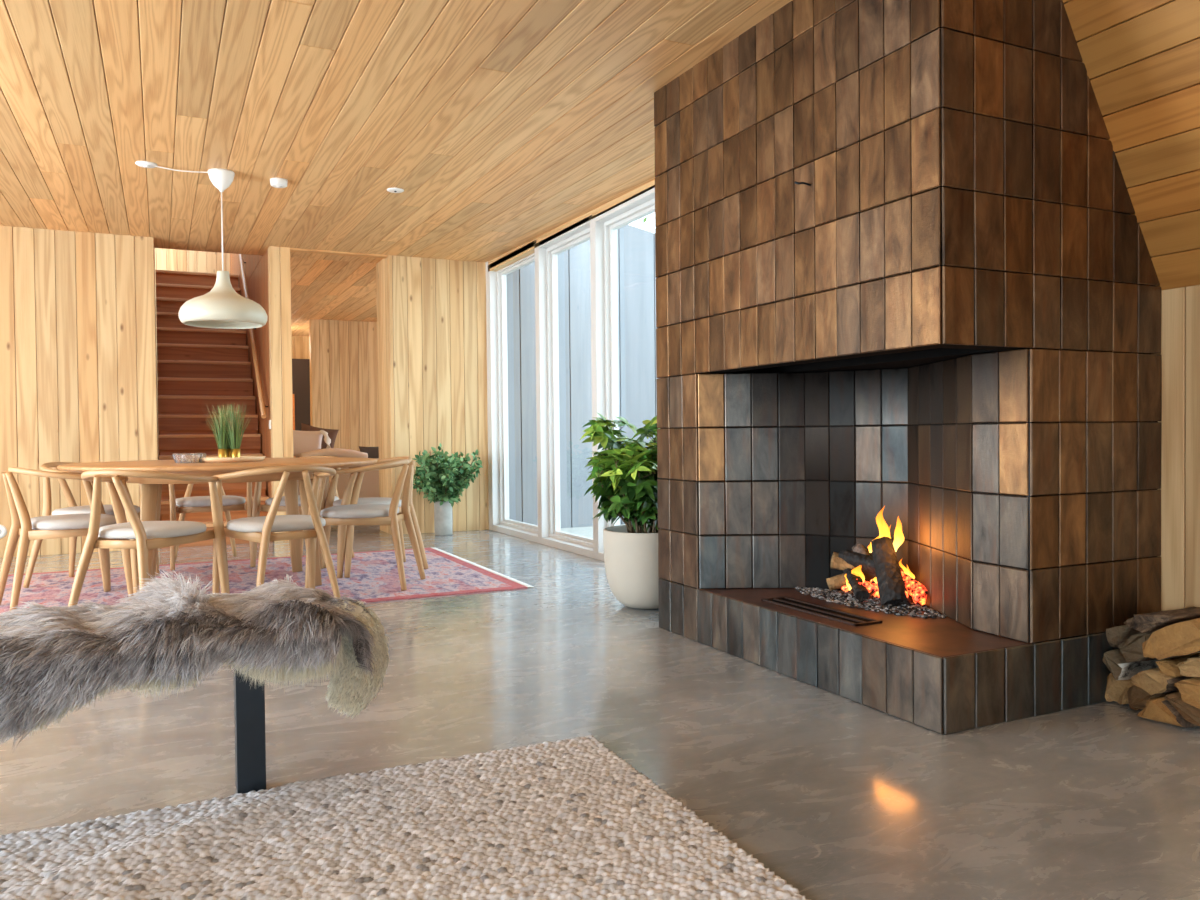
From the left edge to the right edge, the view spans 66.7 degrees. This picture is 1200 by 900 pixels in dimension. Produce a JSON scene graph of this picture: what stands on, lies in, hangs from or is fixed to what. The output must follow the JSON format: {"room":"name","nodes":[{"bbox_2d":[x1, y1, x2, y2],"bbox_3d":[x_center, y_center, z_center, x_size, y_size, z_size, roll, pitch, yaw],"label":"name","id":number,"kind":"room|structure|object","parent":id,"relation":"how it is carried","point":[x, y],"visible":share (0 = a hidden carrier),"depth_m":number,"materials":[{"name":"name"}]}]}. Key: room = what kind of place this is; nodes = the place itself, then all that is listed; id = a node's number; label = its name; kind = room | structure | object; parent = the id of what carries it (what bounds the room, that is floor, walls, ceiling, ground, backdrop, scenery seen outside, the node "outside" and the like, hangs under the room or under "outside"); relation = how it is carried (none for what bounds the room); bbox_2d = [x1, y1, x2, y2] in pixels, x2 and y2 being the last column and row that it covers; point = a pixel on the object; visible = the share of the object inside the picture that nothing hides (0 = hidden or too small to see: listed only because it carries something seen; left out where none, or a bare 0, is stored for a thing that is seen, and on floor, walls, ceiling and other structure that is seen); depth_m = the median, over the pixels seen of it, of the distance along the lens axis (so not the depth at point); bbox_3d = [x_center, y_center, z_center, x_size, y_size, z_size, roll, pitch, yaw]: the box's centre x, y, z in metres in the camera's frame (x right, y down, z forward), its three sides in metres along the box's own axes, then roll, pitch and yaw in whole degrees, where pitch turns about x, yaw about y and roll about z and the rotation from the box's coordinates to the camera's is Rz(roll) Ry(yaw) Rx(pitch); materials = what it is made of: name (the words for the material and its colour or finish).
{"room":"living room","nodes":[
{"label":"living room","id":0,"kind":"room"},
{"bbox_2d":[0,226,157,557],"bbox_3d":[-5.401,-0.444,7.015,3.580,2.585,0.500,-1,1,-26],"label":"wall","id":1,"kind":"structure","parent":0,"point":[78,336],"depth_m":7.30,"materials":[{"name":"brown wood"}]},
{"bbox_2d":[0,525,6,537],"bbox_3d":[-4.679,0.635,7.093,0.112,0.112,0.016,-1,1,-26],"label":"wall outlet","id":2,"kind":"object","parent":1,"relation":"attached to","point":[3,530],"visible":1,"depth_m":7.10,"materials":[{"name":"white plastic"}]},
{"bbox_2d":[154,248,158,459],"bbox_3d":[-4.717,-1.507,9.652,0.022,4.600,3.680,-1,1,-26],"label":"wall","id":3,"kind":"structure","parent":0,"point":[154,248],"depth_m":9.39,"materials":[{"name":"brown wood"}]},
{"bbox_2d":[155,248,229,452],"bbox_3d":[-5.349,-1.544,12.068,1.500,4.600,0.022,-1,1,-26],"label":"wall","id":4,"kind":"structure","parent":0,"point":[165,259],"depth_m":12.01,"materials":[{"name":"brown wood"}]},
{"bbox_2d":[230,246,293,541],"bbox_3d":[-3.835,-1.524,10.133,0.175,4.600,4.780,-1,1,-26],"label":"wall","id":5,"kind":"structure","parent":0,"point":[279,274],"depth_m":8.02,"materials":[{"name":"brown wood"}]},
{"bbox_2d":[238,254,267,417],"bbox_3d":[-3.593,-1.500,9.339,0.075,2.409,2.928,-1,1,-26],"label":"handrail","id":6,"kind":"object","parent":5,"relation":"attached to","point":[244,282],"visible":0.72,"depth_m":8.67,"materials":[{"name":"brown wood"}]},
{"bbox_2d":[292,336,309,358],"bbox_3d":[-5.381,-0.619,15.396,2.700,2.630,0.022,-1,1,-26],"label":"wall","id":7,"kind":"structure","parent":0,"point":[300,344],"depth_m":15.51,"materials":[{"name":"brown wood"}]},
{"bbox_2d":[290,257,376,336],"bbox_3d":[-2.665,-1.918,12.647,4.150,0.022,7.300,-1,1,-26],"label":"ceiling","id":8,"kind":"structure","parent":0,"point":[320,289],"depth_m":10.77,"materials":[{"name":"brown wood"}]},
{"bbox_2d":[309,319,378,450],"bbox_3d":[-2.791,-0.621,14.052,3.200,2.630,0.150,-1,1,-26],"label":"wall","id":9,"kind":"structure","parent":0,"point":[342,354],"depth_m":13.49,"materials":[{"name":"brown wood"}]},
{"bbox_2d":[0,0,792,263],"bbox_3d":[-1.462,-1.690,2.504,7.000,0.341,12.020,-1,1,-26],"label":"ceiling","id":10,"kind":"structure","parent":0,"point":[500,125],"depth_m":4.52,"materials":[{"name":"brown wood"}]},
{"bbox_2d":[135,161,156,167],"bbox_3d":[-2.686,-1.686,5.400,0.116,0.020,0.116,-1,1,-26],"label":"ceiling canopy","id":11,"kind":"object","parent":10,"relation":"attached to","point":[145,164],"visible":1,"depth_m":5.38,"materials":[{"name":"white plastic"}]},
{"bbox_2d":[153,166,266,328],"bbox_3d":[-2.344,-1.234,5.593,0.570,0.934,0.504,0,1,12],"label":"pendant lamp","id":12,"kind":"object","parent":11,"relation":"hanging from","point":[222,307],"visible":1,"depth_m":5.49,"materials":[{"name":"white metal"}]},
{"bbox_2d":[270,177,287,187],"bbox_3d":[-2.032,-1.687,5.771,0.106,0.047,0.106,-1,1,-26],"label":"smoke detector","id":13,"kind":"object","parent":10,"relation":"attached to","point":[276,182],"visible":1,"depth_m":5.74,"materials":[{"name":"white plastic"}]},
{"bbox_2d":[387,187,403,192],"bbox_3d":[-1.353,-1.714,6.031,0.112,0.014,0.112,-1,1,-26],"label":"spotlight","id":14,"kind":"object","parent":10,"relation":"attached to","point":[392,190],"visible":1,"depth_m":6.02,"materials":[{"name":"white plastic"}]},
{"bbox_2d":[488,180,654,271],"bbox_3d":[-0.020,-1.772,6.729,0.150,0.180,4.660,-1,1,-26],"label":"trim","id":15,"kind":"structure","parent":10,"relation":"attached to","point":[650,185],"depth_m":7.27,"materials":[{"name":"brown wood"}]},
{"bbox_2d":[376,255,488,534],"bbox_3d":[-1.589,-0.517,8.865,1.024,2.585,0.520,-1,1,-26],"label":"wall","id":16,"kind":"structure","parent":0,"point":[432,339],"depth_m":8.61,"materials":[{"name":"brown wood"}]},
{"bbox_2d":[290,248,387,258],"bbox_3d":[-2.357,-1.788,8.244,0.856,0.035,0.100,-1,1,-26],"label":"trim","id":17,"kind":"structure","parent":16,"relation":"attached to","point":[291,249],"depth_m":8.21,"materials":[{"name":"brown wood"}]},
{"bbox_2d":[486,262,490,529],"bbox_3d":[-1.008,-0.529,8.823,0.154,2.600,0.060,-1,1,-26],"label":"trim","id":18,"kind":"structure","parent":16,"relation":"attached to","point":[487,295],"depth_m":8.78,"materials":[{"name":"white paint"}]},
{"bbox_2d":[506,225,657,527],"bbox_3d":[0.878,-0.862,10.183,4.555,3.377,0.200,-1,1,-26],"label":"window glass","id":19,"kind":"structure","parent":0,"point":[636,279],"depth_m":9.53,"materials":[{"name":"glass"}]},
{"bbox_2d":[0,525,1199,899],"bbox_3d":[-3.061,0.906,5.808,7.100,0.120,19.500,-1,1,-26],"label":"floor","id":20,"kind":"structure","parent":0,"point":[839,797],"depth_m":2.67,"materials":[{"name":"concrete"}]},
{"bbox_2d":[0,625,265,793],"bbox_3d":[-1.542,0.676,2.102,1.725,0.436,0.490,-1,1,-26],"label":"bench","id":21,"kind":"object","parent":20,"relation":"on","point":[249,700],"visible":0.17,"depth_m":2.35,"materials":[{"name":"black metal"}]},
{"bbox_2d":[0,568,227,752],"bbox_3d":[-1.376,0.486,2.171,0.911,0.343,0.724,-1,1,-26],"label":"sheepskin","id":22,"kind":"object","parent":21,"relation":"on","point":[54,660],"visible":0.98,"depth_m":2.04,"materials":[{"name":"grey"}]},
{"bbox_2d":[198,574,390,718],"bbox_3d":[-0.855,0.527,2.419,0.499,0.316,0.679,-1,1,-31],"label":"sheepskin","id":23,"kind":"object","parent":21,"relation":"on","point":[283,630],"visible":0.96,"depth_m":2.25,"materials":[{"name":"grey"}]},
{"bbox_2d":[155,270,272,547],"bbox_3d":[-4.035,-0.633,9.333,0.888,2.850,3.528,-1,1,-26],"label":"staircase","id":24,"kind":"structure","parent":20,"relation":"on","point":[199,368],"depth_m":9.24,"materials":[{"name":"brown wood"}]},
{"bbox_2d":[0,547,533,613],"bbox_3d":[-2.624,0.841,5.597,3.907,0.008,2.188,-1,1,-26],"label":"rug","id":25,"kind":"object","parent":20,"relation":"on","point":[374,576],"visible":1,"depth_m":5.82,"materials":[{"name":"pink fabric"}]},
{"bbox_2d":[0,467,132,610],"bbox_3d":[-2.970,0.468,5.044,0.591,0.767,0.618,-2,1,-42],"label":"dining chair","id":26,"kind":"object","parent":25,"relation":"on","point":[27,528],"visible":0.84,"depth_m":4.91,"materials":[{"name":"beige wood"}]},
{"bbox_2d":[23,462,159,588],"bbox_3d":[-3.231,0.458,5.778,0.591,0.767,0.618,0,1,5],"label":"dining chair","id":27,"kind":"object","parent":25,"relation":"on","point":[73,508],"visible":0.34,"depth_m":5.67,"materials":[{"name":"brown wood"}]},
{"bbox_2d":[68,469,229,606],"bbox_3d":[-2.264,0.470,4.538,0.618,0.767,0.591,0,1,11],"label":"dining chair","id":28,"kind":"object","parent":25,"relation":"on","point":[136,535],"visible":0.96,"depth_m":4.37,"materials":[{"name":"brown wood"}]},
{"bbox_2d":[169,482,252,569],"bbox_3d":[-2.848,0.438,6.631,0.618,0.767,0.591,-1,1,-29],"label":"dining chair","id":29,"kind":"object","parent":25,"relation":"on","point":[186,504],"visible":0.42,"depth_m":6.46,"materials":[{"name":"brown wood"}]},
{"bbox_2d":[57,457,377,585],"bbox_3d":[-2.290,0.451,5.619,1.800,0.761,1.800,-1,1,-26],"label":"dining table","id":30,"kind":"object","parent":25,"relation":"on","point":[151,488],"visible":0.65,"depth_m":5.16,"materials":[{"name":"brown wood"}]},
{"bbox_2d":[172,453,206,462],"bbox_3d":[-2.418,0.047,5.374,0.183,0.054,0.183,-1,1,-26],"label":"crystal bowl","id":31,"kind":"object","parent":30,"relation":"on","point":[178,457],"visible":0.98,"depth_m":5.30,"materials":[{"name":"white"}]},
{"bbox_2d":[200,456,265,462],"bbox_3d":[-2.242,0.056,5.526,0.406,0.030,0.406,-1,1,-26],"label":"serving tray","id":32,"kind":"object","parent":30,"relation":"on","point":[214,459],"visible":0.88,"depth_m":5.36,"materials":[{"name":"brown wood"}]},
{"bbox_2d":[204,405,237,457],"bbox_3d":[-2.280,-0.115,5.497,0.228,0.364,0.217,0,1,5],"label":"potted plant","id":33,"kind":"object","parent":32,"relation":"on","point":[222,438],"visible":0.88,"depth_m":5.46,"materials":[{"name":"green plant"}]},
{"bbox_2d":[212,403,249,456],"bbox_3d":[-2.265,-0.115,5.534,0.241,0.363,0.241,0,1,44],"label":"potted plant","id":34,"kind":"object","parent":32,"relation":"on","point":[228,445],"visible":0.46,"depth_m":5.52,"materials":[{"name":"green plant"}]},
{"bbox_2d":[218,404,252,456],"bbox_3d":[-2.207,-0.116,5.506,0.233,0.365,0.249,0,1,5],"label":"potted plant","id":35,"kind":"object","parent":32,"relation":"on","point":[235,436],"visible":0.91,"depth_m":5.49,"materials":[{"name":"green plant"}]},
{"bbox_2d":[211,465,340,598],"bbox_3d":[-1.684,0.459,4.809,0.618,0.767,0.591,-1,1,-37],"label":"dining chair","id":36,"kind":"object","parent":25,"relation":"on","point":[260,529],"visible":0.89,"depth_m":4.68,"materials":[{"name":"brown wood"}]},
{"bbox_2d":[250,456,354,568],"bbox_3d":[-2.121,0.432,6.594,0.618,0.767,0.591,0,1,11],"label":"dining chair","id":37,"kind":"object","parent":25,"relation":"on","point":[257,507],"visible":0.23,"depth_m":6.38,"materials":[{"name":"brown wood"}]},
{"bbox_2d":[305,459,425,590],"bbox_3d":[-1.419,0.443,5.582,0.591,0.767,0.618,-1,1,4],"label":"dining chair","id":38,"kind":"object","parent":25,"relation":"on","point":[345,514],"visible":0.9,"depth_m":5.43,"materials":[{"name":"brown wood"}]},
{"bbox_2d":[324,456,427,577],"bbox_3d":[-1.538,0.432,6.232,0.591,0.767,0.618,-1,1,-33],"label":"dining chair","id":39,"kind":"object","parent":25,"relation":"on","point":[329,502],"visible":0.44,"depth_m":6.20,"materials":[{"name":"brown wood"}]},
{"bbox_2d":[292,359,310,456],"bbox_3d":[-5.197,-0.402,15.137,1.500,2.197,0.510,-1,1,-26],"label":"tall cabinet","id":40,"kind":"object","parent":20,"relation":"on","point":[300,367],"visible":0.17,"depth_m":15.04,"materials":[{"name":"black"}]},
{"bbox_2d":[297,448,378,498],"bbox_3d":[-2.742,0.369,9.880,1.370,0.793,0.930,-1,1,-26],"label":"sofa","id":41,"kind":"object","parent":20,"relation":"on","point":[370,481],"visible":0.27,"depth_m":9.46,"materials":[{"name":"beige fabric"}]},
{"bbox_2d":[293,430,322,456],"bbox_3d":[-3.086,-0.065,9.459,0.437,0.321,0.147,-1,1,-26],"label":"throw cushion","id":42,"kind":"object","parent":41,"relation":"on","point":[303,441],"visible":0.59,"depth_m":9.41,"materials":[{"name":"beige fabric"}]},
{"bbox_2d":[301,423,338,448],"bbox_3d":[-2.993,-0.084,9.659,0.454,0.404,0.132,-1,1,-31],"label":"throw cushion","id":43,"kind":"object","parent":41,"relation":"on","point":[332,433],"visible":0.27,"depth_m":9.65,"materials":[{"name":"brown fabric"}]},
{"bbox_2d":[320,430,330,447],"bbox_3d":[-2.859,-0.060,9.499,0.145,0.299,0.096,0,1,32],"label":"throw","id":44,"kind":"object","parent":41,"relation":"on","point":[327,439],"visible":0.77,"depth_m":9.48,"materials":[{"name":"white fabric"}]},
{"bbox_2d":[359,446,378,457],"bbox_3d":[-2.435,0.037,9.818,0.320,0.160,0.122,-1,1,-26],"label":"throw cushion","id":45,"kind":"object","parent":41,"relation":"on","point":[373,452],"visible":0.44,"depth_m":9.75,"materials":[{"name":"brown fabric"}]},
{"bbox_2d":[0,735,808,899],"bbox_3d":[-0.510,0.873,1.553,1.908,0.046,1.744,-1,1,-26],"label":"rug","id":46,"kind":"object","parent":20,"relation":"on","point":[566,819],"visible":1,"depth_m":2.02,"materials":[{"name":"carpet"}]},
{"bbox_2d":[434,501,452,535],"bbox_3d":[-1.443,0.624,8.406,0.166,0.314,0.166,-1,1,-26],"label":"vase","id":47,"kind":"object","parent":20,"relation":"on","point":[443,518],"visible":0.89,"depth_m":8.33,"materials":[{"name":"white ceramic"}]},
{"bbox_2d":[413,443,482,506],"bbox_3d":[-1.411,0.330,8.345,0.750,0.801,0.536,-1,1,-31],"label":"leafy branches","id":48,"kind":"object","parent":47,"relation":"in","point":[444,478],"visible":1,"depth_m":8.29,"materials":[{"name":"green plant"}]},
{"bbox_2d":[488,241,539,542],"bbox_3d":[-0.722,-0.496,8.237,0.150,2.548,1.245,-1,1,-26],"label":"window","id":49,"kind":"structure","parent":20,"relation":"on","point":[497,281],"depth_m":8.73,"materials":[{"name":"white paint"}]},
{"bbox_2d":[536,215,595,558],"bbox_3d":[-0.214,-0.467,7.183,0.150,2.517,1.095,-1,1,-26],"label":"window","id":50,"kind":"structure","parent":20,"relation":"on","point":[551,534],"depth_m":7.61,"materials":[{"name":"white paint"}]},
{"bbox_2d":[592,186,654,560],"bbox_3d":[0.261,-0.445,6.199,0.150,2.501,1.090,-1,1,-26],"label":"window","id":51,"kind":"structure","parent":20,"relation":"on","point":[605,226],"depth_m":6.62,"materials":[{"name":"white paint"}]},
{"bbox_2d":[603,524,660,608],"bbox_3d":[0.259,0.623,4.864,0.482,0.409,0.482,-1,1,-26],"label":"plant pot","id":52,"kind":"object","parent":20,"relation":"on","point":[630,559],"visible":0.66,"depth_m":4.67,"materials":[{"name":"ceramic"}]},
{"bbox_2d":[580,413,660,532],"bbox_3d":[0.224,0.129,4.865,0.700,0.669,0.685,0,1,36],"label":"plant","id":53,"kind":"object","parent":52,"relation":"on","point":[625,474],"visible":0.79,"depth_m":4.73,"materials":[{"name":"green plant"}]},
{"bbox_2d":[654,0,1161,733],"bbox_3d":[1.081,-0.416,3.722,1.099,2.512,1.755,-1,1,-26],"label":"fireplace","id":54,"kind":"object","parent":20,"relation":"on","point":[907,280],"visible":0.97,"depth_m":3.10,"materials":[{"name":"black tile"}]},
{"bbox_2d":[795,587,945,618],"bbox_3d":[1.075,0.596,3.659,0.319,0.028,0.783,-1,1,-26],"label":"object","id":55,"kind":"object","parent":54,"relation":"on","point":[872,601],"visible":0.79,"depth_m":3.57,"materials":[{"name":"grey gravel"}]},
{"bbox_2d":[826,573,846,589],"bbox_3d":[1.025,0.552,3.854,0.132,0.085,0.067,0,1,17],"label":"log","id":56,"kind":"object","parent":55,"relation":"on","point":[836,582],"visible":0.6,"depth_m":3.84,"materials":[{"name":"brown wood"}]},
{"bbox_2d":[843,568,869,600],"bbox_3d":[1.049,0.543,3.744,0.058,0.117,0.263,-1,1,2],"label":"log","id":57,"kind":"object","parent":55,"relation":"on","point":[861,593],"visible":0.94,"depth_m":3.67,"materials":[{"name":"brown wood"}]},
{"bbox_2d":[830,552,854,569],"bbox_3d":[1.032,0.477,3.860,0.110,0.084,0.083,0,1,22],"label":"log","id":58,"kind":"object","parent":57,"relation":"on","point":[838,563],"visible":0.7,"depth_m":3.83,"materials":[{"name":"brown wood"}]},
{"bbox_2d":[845,522,914,589],"bbox_3d":[1.125,0.404,3.700,0.287,0.355,0.098,0,1,31],"label":"flames","id":59,"kind":"object","parent":57,"relation":"on","point":[898,534],"visible":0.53,"depth_m":3.69},
{"bbox_2d":[841,579,922,603],"bbox_3d":[1.117,0.560,3.685,0.193,0.076,0.470,-1,1,-26],"label":"heap","id":60,"kind":"object","parent":55,"relation":"on","point":[872,586],"visible":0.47,"depth_m":3.63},
{"bbox_2d":[871,537,910,607],"bbox_3d":[1.139,0.487,3.600,0.113,0.275,0.252,-1,1,-2],"label":"log","id":61,"kind":"object","parent":55,"relation":"on","point":[891,585],"visible":0.94,"depth_m":3.56,"materials":[{"name":"brown wood"}]},
{"bbox_2d":[901,570,927,604],"bbox_3d":[1.222,0.538,3.611,0.060,0.133,0.195,-1,1,-26],"label":"log","id":62,"kind":"object","parent":55,"relation":"on","point":[912,586],"visible":0.59,"depth_m":3.57,"materials":[{"name":"orange wood"}]},
{"bbox_2d":[838,550,900,573],"bbox_3d":[1.111,0.471,3.768,0.064,0.096,0.266,-1,1,-39],"label":"log","id":63,"kind":"object","parent":62,"relation":"on","point":[862,562],"visible":0.56,"depth_m":3.78,"materials":[{"name":"brown wood"}]},
{"bbox_2d":[852,543,869,554],"bbox_3d":[1.106,0.444,3.827,0.072,0.110,0.113,-1,1,-13],"label":"log","id":64,"kind":"object","parent":63,"relation":"on","point":[859,548],"visible":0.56,"depth_m":3.82,"materials":[{"name":"brown wood"}]},
{"bbox_2d":[1105,673,1133,704],"bbox_3d":[1.838,0.794,3.088,0.294,0.100,0.081,-1,1,-26],"label":"log","id":65,"kind":"object","parent":20,"relation":"on","point":[1116,690],"visible":0.23,"depth_m":3.03,"materials":[{"name":"brown wood"}]},
{"bbox_2d":[1102,649,1167,679],"bbox_3d":[1.828,0.716,3.095,0.305,0.095,0.060,-1,1,-26],"label":"log","id":66,"kind":"object","parent":65,"relation":"on","point":[1114,660],"visible":0.34,"depth_m":3.04,"materials":[{"name":"brown wood"}]},
{"bbox_2d":[1106,625,1141,646],"bbox_3d":[1.836,0.622,3.097,0.284,0.087,0.060,-1,1,-26],"label":"log","id":67,"kind":"object","parent":66,"relation":"on","point":[1115,636],"visible":0.22,"depth_m":3.04,"materials":[{"name":"brown wood"}]},
{"bbox_2d":[1127,685,1178,710],"bbox_3d":[1.870,0.801,3.010,0.304,0.089,0.089,-1,1,-26],"label":"log","id":68,"kind":"object","parent":20,"relation":"on","point":[1137,697],"visible":0.18,"depth_m":2.96,"materials":[{"name":"brown wood"}]},
{"bbox_2d":[1137,696,1198,727],"bbox_3d":[1.890,0.810,2.901,0.363,0.073,0.160,-1,1,-26],"label":"log","id":69,"kind":"object","parent":20,"relation":"on","point":[1159,709],"visible":0.51,"depth_m":2.82,"materials":[{"name":"brown wood"}]},
{"bbox_2d":[1131,667,1193,695],"bbox_3d":[1.881,0.737,2.952,0.333,0.079,0.133,-1,1,-26],"label":"log","id":70,"kind":"object","parent":69,"relation":"on","point":[1152,681],"visible":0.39,"depth_m":2.88,"materials":[{"name":"brown wood"}]},
{"bbox_2d":[1118,632,1156,661],"bbox_3d":[1.859,0.641,3.029,0.302,0.108,0.102,-1,1,-26],"label":"log","id":71,"kind":"object","parent":70,"relation":"on","point":[1131,649],"visible":0.26,"depth_m":2.96,"materials":[{"name":"brown wood"}]},
{"bbox_2d":[1124,607,1199,632],"bbox_3d":[1.878,0.552,2.972,0.314,0.067,0.162,-1,1,-26],"label":"log","id":72,"kind":"object","parent":71,"relation":"on","point":[1147,622],"visible":0.81,"depth_m":2.92,"materials":[{"name":"brown wood"}]},
{"bbox_2d":[1156,653,1199,676],"bbox_3d":[1.906,0.686,2.919,0.314,0.050,0.072,-1,1,-26],"label":"log","id":73,"kind":"object","parent":70,"relation":"on","point":[1167,667],"visible":0.65,"depth_m":2.87,"materials":[{"name":"brown wood"}]},
{"bbox_2d":[1142,618,1199,659],"bbox_3d":[1.909,0.586,2.876,0.343,0.156,0.208,-1,1,-26],"label":"log","id":74,"kind":"object","parent":73,"relation":"on","point":[1180,639],"visible":1,"depth_m":2.81,"materials":[{"name":"brown wood"}]},
{"bbox_2d":[1164,692,1199,725],"bbox_3d":[1.920,0.790,2.851,0.353,0.077,0.138,-1,1,-26],"label":"log","id":75,"kind":"object","parent":69,"relation":"on","point":[1190,713],"visible":0.56,"depth_m":2.78,"materials":[{"name":"brown wood"}]},
{"bbox_2d":[1174,677,1199,708],"bbox_3d":[1.935,0.740,2.829,0.344,0.091,0.121,-1,1,-26],"label":"log","id":76,"kind":"object","parent":75,"relation":"on","point":[1189,689],"visible":0.99,"depth_m":2.77,"materials":[{"name":"brown wood"}]},
{"bbox_2d":[1175,656,1199,676],"bbox_3d":[1.933,0.658,2.841,0.333,0.067,0.091,-1,1,-26],"label":"log","id":77,"kind":"object","parent":76,"relation":"on","point":[1191,667],"visible":1,"depth_m":2.77,"materials":[{"name":"brown wood"}]},
{"bbox_2d":[1062,0,1199,289],"bbox_3d":[2.713,-1.155,0.777,0.729,1.272,5.070,-1,1,-26],"label":"ceiling","id":78,"kind":"structure","parent":0,"point":[1141,57],"depth_m":2.91,"materials":[{"name":"brown wood"}]},
{"bbox_2d":[1158,285,1199,657],"bbox_3d":[2.688,-0.013,1.716,0.360,1.750,6.755,-1,1,-26],"label":"wall","id":79,"kind":"structure","parent":0,"point":[1180,307],"depth_m":3.12,"materials":[{"name":"brown wood"}]},
{"label":"outside","id":80,"kind":"structure","parent":0,"visible":0},
{"bbox_2d":[561,524,624,537],"bbox_3d":[6.650,0.927,5.841,10.980,0.240,12.720,-1,1,-26],"label":"ground","id":81,"kind":"structure","parent":80,"point":[584,531],"depth_m":9.23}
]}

